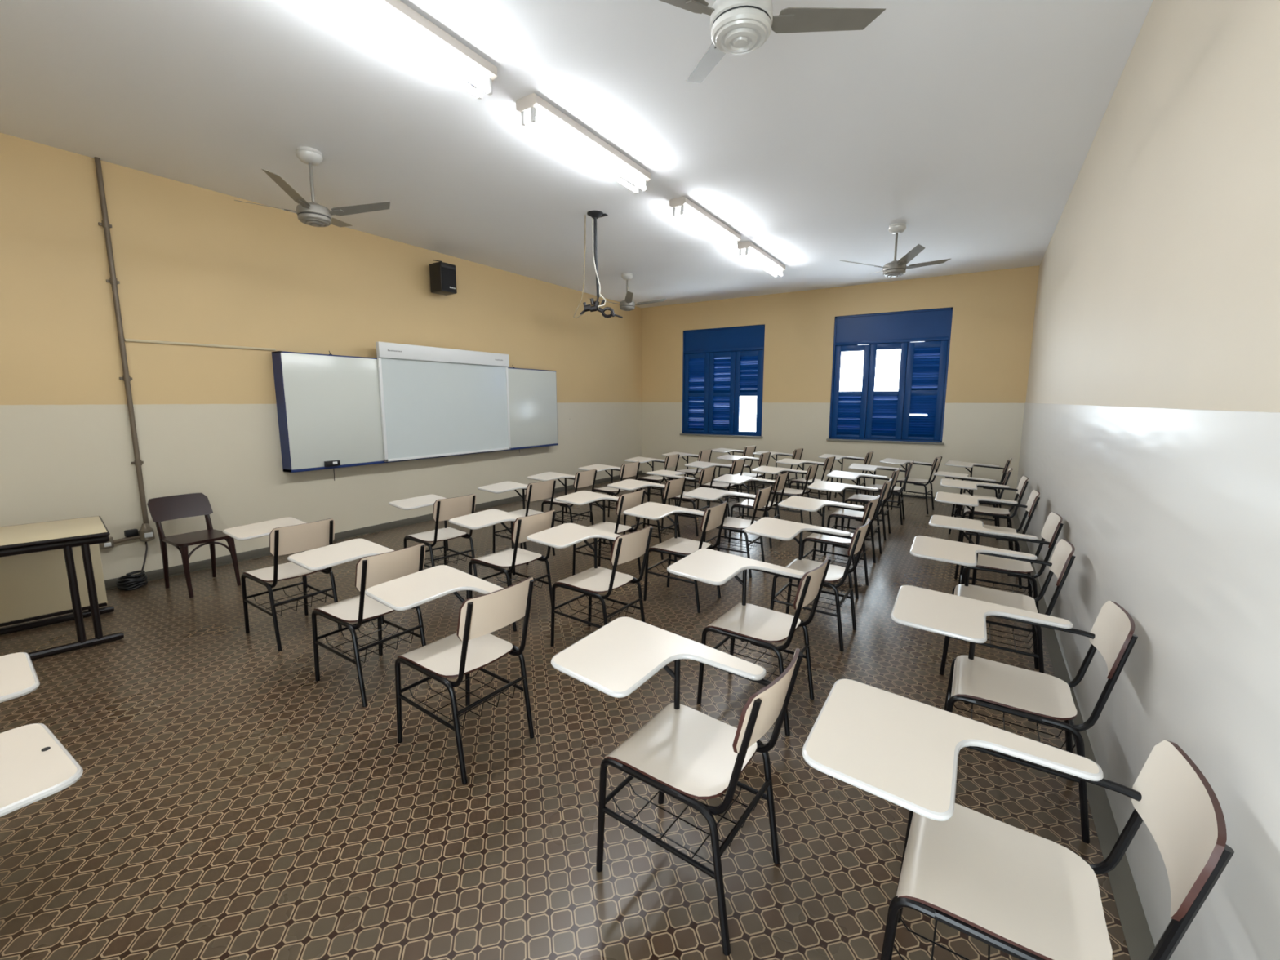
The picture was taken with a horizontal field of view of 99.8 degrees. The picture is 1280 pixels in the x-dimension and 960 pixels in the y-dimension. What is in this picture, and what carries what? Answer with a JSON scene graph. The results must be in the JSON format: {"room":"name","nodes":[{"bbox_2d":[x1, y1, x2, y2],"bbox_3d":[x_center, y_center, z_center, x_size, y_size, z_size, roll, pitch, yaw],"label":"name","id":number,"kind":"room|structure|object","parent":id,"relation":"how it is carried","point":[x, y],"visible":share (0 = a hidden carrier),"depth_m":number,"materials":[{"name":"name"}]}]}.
{"room":"classroom","nodes":[
{"label":"classroom","id":0,"kind":"room"},
{"bbox_2d":[0,132,641,580],"bbox_3d":[-2.979,-1.224,7.143,0.200,3.556,11.013,5,10,32],"label":"wall","id":1,"kind":"structure","parent":0,"point":[193,264],"depth_m":5.17,"materials":[{"name":"beige paint"}]},
{"bbox_2d":[93,156,155,549],"bbox_3d":[-4.481,-1.018,4.492,0.110,3.198,0.362,5,10,32],"label":"conduit pipe","id":2,"kind":"object","parent":1,"relation":"attached to","point":[146,533],"visible":0.98,"depth_m":4.60,"materials":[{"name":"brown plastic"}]},
{"bbox_2d":[98,536,114,549],"bbox_3d":[-4.558,0.536,4.603,0.064,0.092,0.085,5,10,32],"label":"outlet","id":3,"kind":"object","parent":2,"relation":"attached to","point":[110,544],"depth_m":4.59,"materials":[{"name":"white plastic"}]},
{"bbox_2d":[124,338,275,351],"bbox_3d":[-4.103,-1.276,5.111,0.025,0.035,1.175,5,10,32],"label":"duct","id":4,"kind":"object","parent":1,"relation":"attached to","point":[125,340],"visible":1,"depth_m":5.03,"materials":[{"name":"beige plastic"}]},
{"bbox_2d":[104,471,641,591],"bbox_3d":[-2.893,0.510,7.342,0.022,0.085,11.013,5,10,32],"label":"baseboard","id":5,"kind":"structure","parent":1,"relation":"attached to","point":[111,583],"depth_m":6.34,"materials":[{"name":"grey paint"}]},
{"bbox_2d":[271,351,558,472],"bbox_3d":[-2.609,-0.991,7.409,0.184,1.307,4.258,5,10,32],"label":"whiteboard","id":6,"kind":"object","parent":1,"relation":"attached to","point":[328,406],"visible":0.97,"depth_m":6.09,"materials":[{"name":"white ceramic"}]},
{"bbox_2d":[375,342,511,462],"bbox_3d":[-2.530,-1.047,7.290,0.063,1.418,2.078,5,10,32],"label":"projection screen","id":7,"kind":"object","parent":6,"relation":"attached to","point":[435,402],"visible":1,"depth_m":7.13,"materials":[{"name":"white plastic"}]},
{"bbox_2d":[429,259,457,295],"bbox_3d":[-2.597,-2.671,7.053,0.319,0.445,0.240,6,10,34],"label":"loudspeaker","id":8,"kind":"object","parent":1,"relation":"attached to","point":[442,275],"visible":1,"depth_m":6.96,"materials":[{"name":"black plastic"}]},
{"bbox_2d":[441,267,456,292],"bbox_3d":[-2.470,-2.586,6.978,0.010,0.271,0.216,6,10,34],"label":"grille","id":9,"kind":"object","parent":8,"relation":"attached to","point":[448,274],"depth_m":6.97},
{"bbox_2d":[0,474,1130,959],"bbox_3d":[0.015,0.862,5.581,7.337,0.120,11.563,5,10,32],"label":"floor","id":10,"kind":"structure","parent":0,"point":[228,802],"depth_m":2.25,"materials":[{"name":"tile"}]},
{"bbox_2d":[0,652,39,702],"bbox_3d":[-2.288,0.977,1.559,0.468,0.818,0.791,7,11,38],"label":"chair","id":11,"kind":"object","parent":10,"relation":"on","point":[19,677],"visible":1,"depth_m":1.74,"materials":[{"name":"beige plastic"}]},
{"bbox_2d":[0,723,83,817],"bbox_3d":[-1.724,1.040,1.129,0.468,0.818,0.791,6,10,33],"label":"chair","id":12,"kind":"object","parent":10,"relation":"on","point":[35,766],"visible":1,"depth_m":1.31,"materials":[{"name":"beige plastic"}]},
{"bbox_2d":[0,515,124,660],"bbox_3d":[-4.006,0.713,3.583,0.777,0.750,0.719,7,11,42],"label":"desk","id":13,"kind":"object","parent":10,"relation":"on","point":[52,568],"visible":1,"depth_m":3.71,"materials":[{"name":"beige laminate"}]},
{"bbox_2d":[115,542,147,591],"bbox_3d":[-4.384,0.748,4.710,0.176,0.368,0.344,1,8,5],"label":"cable coil","id":14,"kind":"object","parent":10,"relation":"on","point":[129,582],"visible":1,"depth_m":4.64,"materials":[{"name":"black plastic"}]},
{"bbox_2d":[146,493,240,598],"bbox_3d":[-3.858,0.543,4.676,0.615,0.777,0.424,5,10,30],"label":"wooden chair","id":15,"kind":"object","parent":10,"relation":"on","point":[185,505],"visible":0.99,"depth_m":4.67,"materials":[{"name":"brown wood"}]},
{"bbox_2d":[222,516,342,651],"bbox_3d":[-2.483,0.653,3.775,0.791,0.818,0.468,6,10,33],"label":"chair","id":16,"kind":"object","parent":10,"relation":"on","point":[289,535],"visible":0.88,"depth_m":3.63,"materials":[{"name":"beige plastic"}]},
{"bbox_2d":[253,585,326,615],"bbox_3d":[-2.434,0.814,3.755,0.436,0.096,0.389,6,10,33],"label":"basket","id":17,"kind":"object","parent":16,"relation":"on","point":[273,605],"depth_m":3.70,"materials":[{"name":"black metal"}]},
{"bbox_2d":[287,538,427,706],"bbox_3d":[-1.613,0.747,3.137,0.791,0.818,0.468,5,10,33],"label":"chair","id":18,"kind":"object","parent":10,"relation":"on","point":[378,564],"visible":0.83,"depth_m":3.01,"materials":[{"name":"beige plastic"}]},
{"bbox_2d":[324,620,413,662],"bbox_3d":[-1.563,0.907,3.118,0.436,0.096,0.389,5,10,33],"label":"basket","id":19,"kind":"object","parent":18,"relation":"on","point":[380,623],"depth_m":3.06,"materials":[{"name":"black metal"}]},
{"bbox_2d":[388,493,477,577],"bbox_3d":[-1.808,0.509,4.765,0.791,0.818,0.468,6,10,37],"label":"chair","id":20,"kind":"object","parent":10,"relation":"on","point":[444,508],"visible":0.9,"depth_m":4.63,"materials":[{"name":"beige plastic"}]},
{"bbox_2d":[424,548,467,566],"bbox_3d":[-1.763,0.670,4.742,0.436,0.096,0.389,6,10,37],"label":"basket","id":21,"kind":"object","parent":20,"relation":"on","point":[433,559],"depth_m":4.70,"materials":[{"name":"black metal"}]},
{"bbox_2d":[364,564,534,784],"bbox_3d":[-0.884,0.830,2.568,0.791,0.818,0.468,6,10,35],"label":"chair","id":22,"kind":"object","parent":10,"relation":"on","point":[473,647],"visible":1,"depth_m":2.47,"materials":[{"name":"beige plastic"}]},
{"bbox_2d":[408,670,516,727],"bbox_3d":[-0.837,0.991,2.547,0.436,0.096,0.389,6,10,35],"label":"basket","id":23,"kind":"object","parent":22,"relation":"on","point":[455,716],"depth_m":2.45,"materials":[{"name":"black metal"}]},
{"bbox_2d":[448,509,555,631],"bbox_3d":[-1.023,0.609,4.078,0.791,0.818,0.468,6,10,35],"label":"chair","id":24,"kind":"object","parent":10,"relation":"on","point":[522,526],"visible":0.88,"depth_m":3.99,"materials":[{"name":"beige plastic"}]},
{"bbox_2d":[486,574,544,587],"bbox_3d":[-0.975,0.770,4.057,0.436,0.096,0.389,6,10,35],"label":"basket","id":25,"kind":"object","parent":24,"relation":"on","point":[538,579],"depth_m":4.15,"materials":[{"name":"black metal"}]},
{"bbox_2d":[477,479,555,564],"bbox_3d":[-1.264,0.385,5.612,0.791,0.818,0.468,6,10,34],"label":"chair","id":26,"kind":"object","parent":10,"relation":"on","point":[539,491],"visible":0.67,"depth_m":5.52,"materials":[{"name":"beige plastic"}]},
{"bbox_2d":[526,468,596,524],"bbox_3d":[-0.915,0.267,6.418,0.791,0.818,0.468,5,10,30],"label":"chair","id":27,"kind":"object","parent":10,"relation":"on","point":[584,478],"visible":0.74,"depth_m":6.30,"materials":[{"name":"beige plastic"}]},
{"bbox_2d":[555,511,588,523],"bbox_3d":[-0.864,0.427,6.401,0.436,0.096,0.389,5,10,30],"label":"basket","id":28,"kind":"object","parent":27,"relation":"on","point":[562,513],"depth_m":6.35,"materials":[{"name":"black metal"}]},
{"bbox_2d":[526,522,653,646],"bbox_3d":[-0.327,0.682,3.577,0.791,0.818,0.468,6,10,34],"label":"chair","id":29,"kind":"object","parent":10,"relation":"on","point":[626,548],"visible":0.99,"depth_m":3.50,"materials":[{"name":"beige plastic"}]},
{"bbox_2d":[559,595,636,624],"bbox_3d":[-0.278,0.843,3.557,0.436,0.096,0.389,6,10,34],"label":"basket","id":30,"kind":"object","parent":29,"relation":"on","point":[605,617],"depth_m":3.53,"materials":[{"name":"black metal"}]},
{"bbox_2d":[555,488,645,575],"bbox_3d":[-0.361,0.475,4.992,0.791,0.818,0.468,5,10,33],"label":"chair","id":31,"kind":"object","parent":10,"relation":"on","point":[626,501],"visible":0.76,"depth_m":4.94,"materials":[{"name":"beige plastic"}]},
{"bbox_2d":[578,543,610,559],"bbox_3d":[-0.312,0.636,4.972,0.436,0.096,0.389,5,10,33],"label":"basket","id":32,"kind":"object","parent":31,"relation":"on","point":[599,546],"depth_m":4.93,"materials":[{"name":"black metal"}]},
{"bbox_2d":[577,461,639,524],"bbox_3d":[-0.406,0.148,7.234,0.791,0.818,0.468,6,10,35],"label":"chair","id":33,"kind":"object","parent":10,"relation":"on","point":[629,469],"visible":0.73,"depth_m":7.10,"materials":[{"name":"beige plastic"}]},
{"bbox_2d":[594,500,616,509],"bbox_3d":[-0.358,0.309,7.213,0.436,0.096,0.389,6,10,35],"label":"basket","id":34,"kind":"object","parent":33,"relation":"on","point":[615,508],"depth_m":7.17,"materials":[{"name":"black metal"}]},
{"bbox_2d":[607,476,686,559],"bbox_3d":[0.075,0.360,5.780,0.791,0.818,0.468,5,10,33],"label":"chair","id":35,"kind":"object","parent":10,"relation":"on","point":[673,488],"visible":0.61,"depth_m":5.69,"materials":[{"name":"beige plastic"}]},
{"bbox_2d":[630,524,674,537],"bbox_3d":[0.124,0.521,5.761,0.436,0.096,0.389,5,10,33],"label":"basket","id":36,"kind":"object","parent":35,"relation":"on","point":[669,526],"depth_m":5.70,"materials":[{"name":"black metal"}]},
{"bbox_2d":[624,453,679,506],"bbox_3d":[0.189,-0.002,8.257,0.791,0.818,0.468,5,10,31],"label":"chair","id":37,"kind":"object","parent":10,"relation":"on","point":[672,460],"visible":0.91,"depth_m":8.15,"materials":[{"name":"beige plastic"}]},
{"bbox_2d":[622,501,728,613],"bbox_3d":[0.290,0.562,4.398,0.791,0.818,0.468,5,10,32],"label":"chair","id":38,"kind":"object","parent":10,"relation":"on","point":[713,517],"visible":0.84,"depth_m":4.33,"materials":[{"name":"beige plastic"}]},
{"bbox_2d":[650,560,689,580],"bbox_3d":[0.340,0.723,4.380,0.436,0.096,0.389,5,10,32],"label":"basket","id":39,"kind":"object","parent":38,"relation":"on","point":[669,562],"depth_m":4.31,"materials":[{"name":"black metal"}]},
{"bbox_2d":[551,616,803,955],"bbox_3d":[0.115,0.932,1.868,0.791,0.818,0.468,6,10,35],"label":"chair","id":40,"kind":"object","parent":10,"relation":"on","point":[683,753],"visible":1,"depth_m":1.80,"materials":[{"name":"beige plastic"}]},
{"bbox_2d":[612,782,757,865],"bbox_3d":[0.162,1.093,1.847,0.436,0.096,0.389,6,10,35],"label":"basket","id":41,"kind":"object","parent":40,"relation":"on","point":[716,856],"depth_m":1.73,"materials":[{"name":"black metal"}]},
{"bbox_2d":[645,466,715,536],"bbox_3d":[0.512,0.224,6.711,0.791,0.818,0.468,5,10,31],"label":"chair","id":42,"kind":"object","parent":10,"relation":"on","point":[707,474],"visible":0.62,"depth_m":6.53,"materials":[{"name":"beige plastic"}]},
{"bbox_2d":[662,448,712,491],"bbox_3d":[0.789,-0.120,9.063,0.791,0.818,0.468,6,10,36],"label":"chair","id":43,"kind":"object","parent":10,"relation":"on","point":[704,455],"visible":0.73,"depth_m":8.93,"materials":[{"name":"beige plastic"}]},
{"bbox_2d":[684,457,745,516],"bbox_3d":[1.056,0.092,7.614,0.791,0.818,0.468,5,10,32],"label":"chair","id":44,"kind":"object","parent":10,"relation":"on","point":[737,466],"visible":0.84,"depth_m":7.51,"materials":[{"name":"beige plastic"}]},
{"bbox_2d":[702,497,735,503],"bbox_3d":[1.105,0.253,7.595,0.436,0.096,0.389,5,10,32],"label":"basket","id":45,"kind":"object","parent":44,"relation":"on","point":[731,498],"depth_m":7.48,"materials":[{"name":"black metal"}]},
{"bbox_2d":[683,484,773,577],"bbox_3d":[0.847,0.442,5.218,0.791,0.818,0.468,5,10,30],"label":"chair","id":46,"kind":"object","parent":10,"relation":"on","point":[762,499],"visible":0.74,"depth_m":5.15,"materials":[{"name":"beige plastic"}]},
{"bbox_2d":[710,538,759,553],"bbox_3d":[0.897,0.603,5.201,0.436,0.096,0.389,5,10,30],"label":"basket","id":47,"kind":"object","parent":46,"relation":"on","point":[748,544],"depth_m":5.09,"materials":[{"name":"black metal"}]},
{"bbox_2d":[711,445,755,492],"bbox_3d":[1.685,-0.233,9.838,0.791,0.818,0.468,7,11,40],"label":"chair","id":48,"kind":"object","parent":10,"relation":"on","point":[748,451],"visible":0.6,"depth_m":9.77,"materials":[{"name":"beige plastic"}]},
{"bbox_2d":[716,451,770,499],"bbox_3d":[1.643,-0.050,8.587,0.791,0.818,0.468,5,10,32],"label":"chair","id":49,"kind":"object","parent":10,"relation":"on","point":[764,458],"visible":0.73,"depth_m":8.51,"materials":[{"name":"beige plastic"}]},
{"bbox_2d":[732,485,762,492],"bbox_3d":[1.692,0.111,8.568,0.436,0.096,0.389,5,10,32],"label":"basket","id":50,"kind":"object","parent":49,"relation":"on","point":[754,486],"depth_m":8.48,"materials":[{"name":"black metal"}]},
{"bbox_2d":[666,548,831,735],"bbox_3d":[0.570,0.782,2.898,0.791,0.818,0.468,6,10,34],"label":"chair","id":51,"kind":"object","parent":10,"relation":"on","point":[757,625],"visible":0.92,"depth_m":2.85,"materials":[{"name":"beige plastic"}]},
{"bbox_2d":[719,637,791,679],"bbox_3d":[0.618,0.943,2.878,0.436,0.096,0.389,6,10,34],"label":"basket","id":52,"kind":"object","parent":51,"relation":"on","point":[732,640],"depth_m":2.98,"materials":[{"name":"black metal"}]},
{"bbox_2d":[713,471,789,548],"bbox_3d":[1.271,0.299,6.201,0.791,0.818,0.468,5,10,30],"label":"chair","id":53,"kind":"object","parent":10,"relation":"on","point":[780,482],"visible":0.8,"depth_m":6.14,"materials":[{"name":"beige plastic"}]},
{"bbox_2d":[752,448,803,488],"bbox_3d":[2.365,-0.153,9.289,0.791,0.818,0.468,6,10,35],"label":"chair","id":54,"kind":"object","parent":10,"relation":"on","point":[797,455],"visible":0.58,"depth_m":9.25,"materials":[{"name":"beige plastic"}]},
{"bbox_2d":[751,462,818,524],"bbox_3d":[1.881,0.177,7.035,0.791,0.818,0.468,5,10,32],"label":"chair","id":55,"kind":"object","parent":10,"relation":"on","point":[811,473],"visible":0.79,"depth_m":6.96,"materials":[{"name":"beige plastic"}]},
{"bbox_2d":[770,502,799,512],"bbox_3d":[1.931,0.337,7.017,0.436,0.096,0.389,5,10,32],"label":"basket","id":56,"kind":"object","parent":55,"relation":"on","point":[783,509],"depth_m":6.87,"materials":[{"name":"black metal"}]},
{"bbox_2d":[776,455,835,512],"bbox_3d":[2.443,0.036,7.996,0.791,0.818,0.468,6,10,35],"label":"chair","id":57,"kind":"object","parent":10,"relation":"on","point":[828,464],"visible":0.77,"depth_m":7.93,"materials":[{"name":"beige plastic"}]},
{"bbox_2d":[743,516,871,651],"bbox_3d":[1.153,0.654,3.773,0.791,0.818,0.468,5,10,33],"label":"chair","id":58,"kind":"object","parent":10,"relation":"on","point":[775,528],"visible":0.88,"depth_m":3.74,"materials":[{"name":"beige plastic"}]},
{"bbox_2d":[775,586,847,613],"bbox_3d":[1.202,0.815,3.754,0.436,0.096,0.389,5,10,33],"label":"basket","id":59,"kind":"object","parent":58,"relation":"on","point":[837,604],"depth_m":3.68,"materials":[{"name":"black metal"}]},
{"bbox_2d":[777,494,880,599],"bbox_3d":[1.631,0.518,4.702,0.791,0.818,0.468,6,10,34],"label":"chair","id":60,"kind":"object","parent":10,"relation":"on","point":[801,503],"visible":0.76,"depth_m":4.66,"materials":[{"name":"beige plastic"}]},
{"bbox_2d":[807,551,862,568],"bbox_3d":[1.679,0.679,4.682,0.436,0.096,0.389,6,10,34],"label":"basket","id":61,"kind":"object","parent":60,"relation":"on","point":[814,554],"depth_m":4.81,"materials":[{"name":"black metal"}]},
{"bbox_2d":[818,450,873,504],"bbox_3d":[3.310,-0.069,8.716,0.791,0.818,0.468,5,10,33],"label":"chair","id":62,"kind":"object","parent":10,"relation":"on","point":[868,456],"visible":0.54,"depth_m":8.69,"materials":[{"name":"beige plastic"}]},
{"bbox_2d":[807,478,892,563],"bbox_3d":[2.187,0.376,5.670,0.791,0.818,0.468,5,10,32],"label":"chair","id":63,"kind":"object","parent":10,"relation":"on","point":[817,485],"visible":0.82,"depth_m":5.63,"materials":[{"name":"beige plastic"}]},
{"bbox_2d":[835,526,876,541],"bbox_3d":[2.237,0.537,5.651,0.436,0.096,0.389,5,10,32],"label":"basket","id":64,"kind":"object","parent":63,"relation":"on","point":[872,539],"depth_m":5.54,"materials":[{"name":"black metal"}]},
{"bbox_2d":[826,467,900,540],"bbox_3d":[2.689,0.248,6.547,0.791,0.818,0.468,5,10,32],"label":"chair","id":65,"kind":"object","parent":10,"relation":"on","point":[862,498],"visible":0.71,"depth_m":6.51,"materials":[{"name":"beige plastic"}]},
{"bbox_2d":[848,460,914,524],"bbox_3d":[3.248,0.135,7.321,0.791,0.818,0.468,5,10,29],"label":"chair","id":66,"kind":"object","parent":10,"relation":"on","point":[853,466],"visible":0.77,"depth_m":7.28,"materials":[{"name":"beige plastic"}]},
{"bbox_2d":[879,455,942,514],"bbox_3d":[3.994,0.035,8.006,0.791,0.818,0.468,7,11,38],"label":"chair","id":67,"kind":"object","parent":10,"relation":"on","point":[937,460],"visible":0.91,"depth_m":7.95,"materials":[{"name":"beige plastic"}]},
{"bbox_2d":[897,491,930,498],"bbox_3d":[4.039,0.196,7.982,0.436,0.096,0.389,7,11,38],"label":"basket","id":68,"kind":"object","parent":67,"relation":"on","point":[926,495],"depth_m":7.88,"materials":[{"name":"black metal"}]},
{"bbox_2d":[933,467,1013,540],"bbox_3d":[4.013,0.247,6.554,0.791,0.818,0.468,6,10,35],"label":"chair","id":69,"kind":"object","parent":10,"relation":"on","point":[947,474],"visible":0.6,"depth_m":6.43,"materials":[{"name":"beige plastic"}]},
{"bbox_2d":[953,510,994,521],"bbox_3d":[4.070,0.406,6.546,0.436,0.096,0.389,6,10,35],"label":"basket","id":70,"kind":"object","parent":69,"relation":"on","point":[955,513],"depth_m":6.48,"materials":[{"name":"black metal"}]},
{"bbox_2d":[944,457,1012,514],"bbox_3d":[4.780,0.083,7.676,0.791,0.818,0.468,6,10,37],"label":"chair","id":71,"kind":"object","parent":10,"relation":"on","point":[950,463],"visible":0.55,"depth_m":7.65,"materials":[{"name":"beige plastic"}]},
{"bbox_2d":[940,475,1028,550],"bbox_3d":[3.671,0.353,5.826,0.791,0.818,0.468,5,10,31],"label":"chair","id":72,"kind":"object","parent":10,"relation":"on","point":[999,513],"visible":0.84,"depth_m":5.76,"materials":[{"name":"beige plastic"}]},
{"bbox_2d":[934,489,1039,588],"bbox_3d":[3.124,0.485,4.930,0.791,0.818,0.468,5,10,32],"label":"chair","id":73,"kind":"object","parent":10,"relation":"on","point":[967,500],"visible":0.66,"depth_m":4.88,"materials":[{"name":"beige plastic"}]},
{"bbox_2d":[909,535,1075,675],"bbox_3d":[2.036,0.735,3.215,0.791,0.818,0.468,5,10,32],"label":"chair","id":74,"kind":"object","parent":10,"relation":"on","point":[1062,559],"visible":0.81,"depth_m":3.18,"materials":[{"name":"beige plastic"}]},
{"bbox_2d":[965,622,1037,653],"bbox_3d":[2.086,0.896,3.196,0.436,0.096,0.389,5,10,32],"label":"basket","id":75,"kind":"object","parent":74,"relation":"on","point":[1033,630],"depth_m":3.17,"materials":[{"name":"black metal"}]},
{"bbox_2d":[928,512,1063,613],"bbox_3d":[2.539,0.630,3.937,0.791,0.818,0.468,5,10,30],"label":"chair","id":76,"kind":"object","parent":10,"relation":"on","point":[1052,527],"visible":0.84,"depth_m":3.82,"materials":[{"name":"beige plastic"}]},
{"bbox_2d":[968,582,1033,597],"bbox_3d":[2.599,0.788,3.935,0.436,0.096,0.389,5,10,30],"label":"basket","id":77,"kind":"object","parent":76,"relation":"on","point":[1029,587],"depth_m":4.01,"materials":[{"name":"black metal"}]},
{"bbox_2d":[890,585,1137,843],"bbox_3d":[1.477,0.875,2.257,0.791,0.818,0.468,5,10,32],"label":"chair","id":78,"kind":"object","parent":10,"relation":"on","point":[1037,697],"visible":0.96,"depth_m":2.18,"materials":[{"name":"beige plastic"}]},
{"bbox_2d":[953,703,1075,760],"bbox_3d":[1.527,1.036,2.239,0.436,0.096,0.389,5,10,32],"label":"basket","id":79,"kind":"object","parent":78,"relation":"on","point":[1068,735],"depth_m":2.19,"materials":[{"name":"black metal"}]},
{"bbox_2d":[801,678,1234,959],"bbox_3d":[0.842,1.004,1.380,0.791,0.818,0.468,5,10,33],"label":"chair","id":80,"kind":"object","parent":10,"relation":"on","point":[1023,895],"visible":1,"depth_m":1.30,"materials":[{"name":"beige plastic"}]},
{"bbox_2d":[893,915,990,959],"bbox_3d":[0.891,1.165,1.360,0.436,0.096,0.389,5,10,33],"label":"basket","id":81,"kind":"object","parent":80,"relation":"on","point":[935,924],"depth_m":1.39,"materials":[{"name":"black metal"}]},
{"bbox_2d":[0,0,1152,307],"bbox_3d":[0.015,-2.791,5.047,7.337,0.150,11.563,5,10,32],"label":"ceiling","id":82,"kind":"structure","parent":0,"point":[972,126],"depth_m":3.83,"materials":[{"name":"white paint"}]},
{"bbox_2d":[234,146,390,226],"bbox_3d":[-2.621,-2.328,4.311,0.900,0.553,0.900,7,11,41],"label":"ceiling fan","id":83,"kind":"object","parent":82,"relation":"hanging from","point":[313,214],"visible":1,"depth_m":4.27,"materials":[{"name":"paint"}]},
{"bbox_2d":[316,0,497,99],"bbox_3d":[-1.296,-2.283,2.628,0.176,0.155,1.430,5,10,32],"label":"ceiling light","id":84,"kind":"object","parent":82,"relation":"attached to","point":[394,16],"visible":1,"depth_m":2.81,"materials":[{"name":"white metal"}]},
{"bbox_2d":[515,93,650,193],"bbox_3d":[-0.361,-2.499,4.104,0.176,0.155,1.430,5,10,32],"label":"ceiling light","id":85,"kind":"object","parent":82,"relation":"attached to","point":[532,106],"visible":1,"depth_m":3.90,"materials":[{"name":"white plastic"}]},
{"bbox_2d":[573,210,622,318],"bbox_3d":[-0.456,-2.275,5.749,0.521,1.074,0.168,-2,9,-13],"label":"mount","id":86,"kind":"object","parent":82,"relation":"hanging from","point":[595,215],"visible":1,"depth_m":5.76,"materials":[{"name":"metal"}]},
{"bbox_2d":[587,272,666,311],"bbox_3d":[-0.199,-2.928,8.416,0.900,0.553,0.900,7,11,41],"label":"ceiling fan","id":87,"kind":"object","parent":82,"relation":"hanging from","point":[627,304],"visible":1,"depth_m":8.35,"materials":[{"name":"grey paint"}]},
{"bbox_2d":[669,195,741,249],"bbox_3d":[0.743,-2.754,5.848,0.176,0.155,1.430,5,10,32],"label":"ceiling light","id":88,"kind":"object","parent":82,"relation":"attached to","point":[683,205],"visible":1,"depth_m":5.66,"materials":[{"name":"white plastic"}]},
{"bbox_2d":[737,240,785,277],"bbox_3d":[1.662,-2.966,7.298,0.176,0.155,1.430,5,10,32],"label":"ceiling light","id":89,"kind":"object","parent":82,"relation":"attached to","point":[748,247],"visible":1,"depth_m":7.12,"materials":[{"name":"white plastic"}]},
{"bbox_2d":[659,0,885,82],"bbox_3d":[0.400,-2.005,2.102,0.900,0.553,0.900,6,10,34],"label":"ceiling fan","id":90,"kind":"object","parent":82,"relation":"hanging from","point":[737,27],"visible":1,"depth_m":2.14,"materials":[{"name":"paint"}]},
{"bbox_2d":[840,222,950,277],"bbox_3d":[2.892,-2.589,6.100,0.900,0.553,0.900,-8,11,-42],"label":"ceiling fan","id":91,"kind":"object","parent":82,"relation":"hanging from","point":[894,268],"visible":1,"depth_m":6.04,"materials":[{"name":"grey paint"}]},
{"bbox_2d":[641,265,1039,500],"bbox_3d":[2.996,-1.645,10.020,7.237,3.556,0.260,5,10,32],"label":"wall","id":92,"kind":"structure","parent":0,"point":[993,311],"depth_m":9.46,"materials":[{"name":"beige paint"}]},
{"bbox_2d":[680,324,764,438],"bbox_3d":[1.716,-1.954,10.875,1.792,2.130,0.480,5,10,32],"label":"window","id":93,"kind":"structure","parent":92,"relation":"in","point":[721,366],"depth_m":10.74,"materials":[{"name":"blue paint"}]},
{"bbox_2d":[684,352,709,432],"bbox_3d":[1.163,-1.780,11.069,0.549,1.600,0.040,5,10,32],"label":"shutter","id":94,"kind":"object","parent":93,"relation":"attached to","point":[696,365],"depth_m":11.05,"materials":[{"name":"blue paint"}]},
{"bbox_2d":[708,351,735,433],"bbox_3d":[1.635,-1.738,10.776,0.549,1.600,0.040,5,10,32],"label":"shutter","id":95,"kind":"object","parent":93,"relation":"attached to","point":[722,364],"depth_m":10.76,"materials":[{"name":"blue paint"}]},
{"bbox_2d":[733,350,763,434],"bbox_3d":[2.107,-1.695,10.483,0.549,1.600,0.040,5,10,32],"label":"shutter","id":96,"kind":"object","parent":93,"relation":"attached to","point":[748,364],"depth_m":10.44,"materials":[{"name":"blue paint"}]},
{"bbox_2d":[826,306,953,444],"bbox_3d":[4.274,-1.742,9.285,1.857,2.171,0.480,5,10,32],"label":"window","id":97,"kind":"structure","parent":92,"relation":"in","point":[922,336],"depth_m":9.06,"materials":[{"name":"blue paint"}]},
{"bbox_2d":[831,344,871,438],"bbox_3d":[3.703,-1.550,9.493,0.571,1.600,0.040,5,10,32],"label":"shutter","id":98,"kind":"object","parent":97,"relation":"attached to","point":[849,409],"depth_m":9.51,"materials":[{"name":"blue paint"}]},
{"bbox_2d":[865,342,907,439],"bbox_3d":[4.194,-1.505,9.189,0.571,1.600,0.040,5,10,32],"label":"shutter","id":99,"kind":"object","parent":97,"relation":"attached to","point":[885,411],"depth_m":9.21,"materials":[{"name":"blue paint"}]},
{"bbox_2d":[902,340,947,440],"bbox_3d":[4.684,-1.461,8.885,0.571,1.600,0.040,5,10,32],"label":"shutter","id":100,"kind":"object","parent":97,"relation":"attached to","point":[925,376],"depth_m":8.87,"materials":[{"name":"blue paint"}]},
{"bbox_2d":[1025,0,1279,412],"bbox_3d":[2.983,-0.684,3.445,0.200,3.556,11.013,5,10,32],"label":"wall","id":101,"kind":"structure","parent":0,"point":[1158,283],"depth_m":2.03,"materials":[{"name":"beige paint"}]},
{"bbox_2d":[1009,505,1155,959],"bbox_3d":[2.867,1.069,3.775,0.075,0.012,11.013,5,10,32],"label":"trim","id":102,"kind":"structure","parent":101,"relation":"attached to","point":[1136,931],"depth_m":1.99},
{"bbox_2d":[1014,402,1279,959],"bbox_3d":[2.900,0.289,3.640,0.016,1.575,11.013,5,10,32],"label":"wainscoting","id":103,"kind":"structure","parent":101,"relation":"attached to","point":[1171,517],"depth_m":1.60,"materials":[{"name":"beige paint"}]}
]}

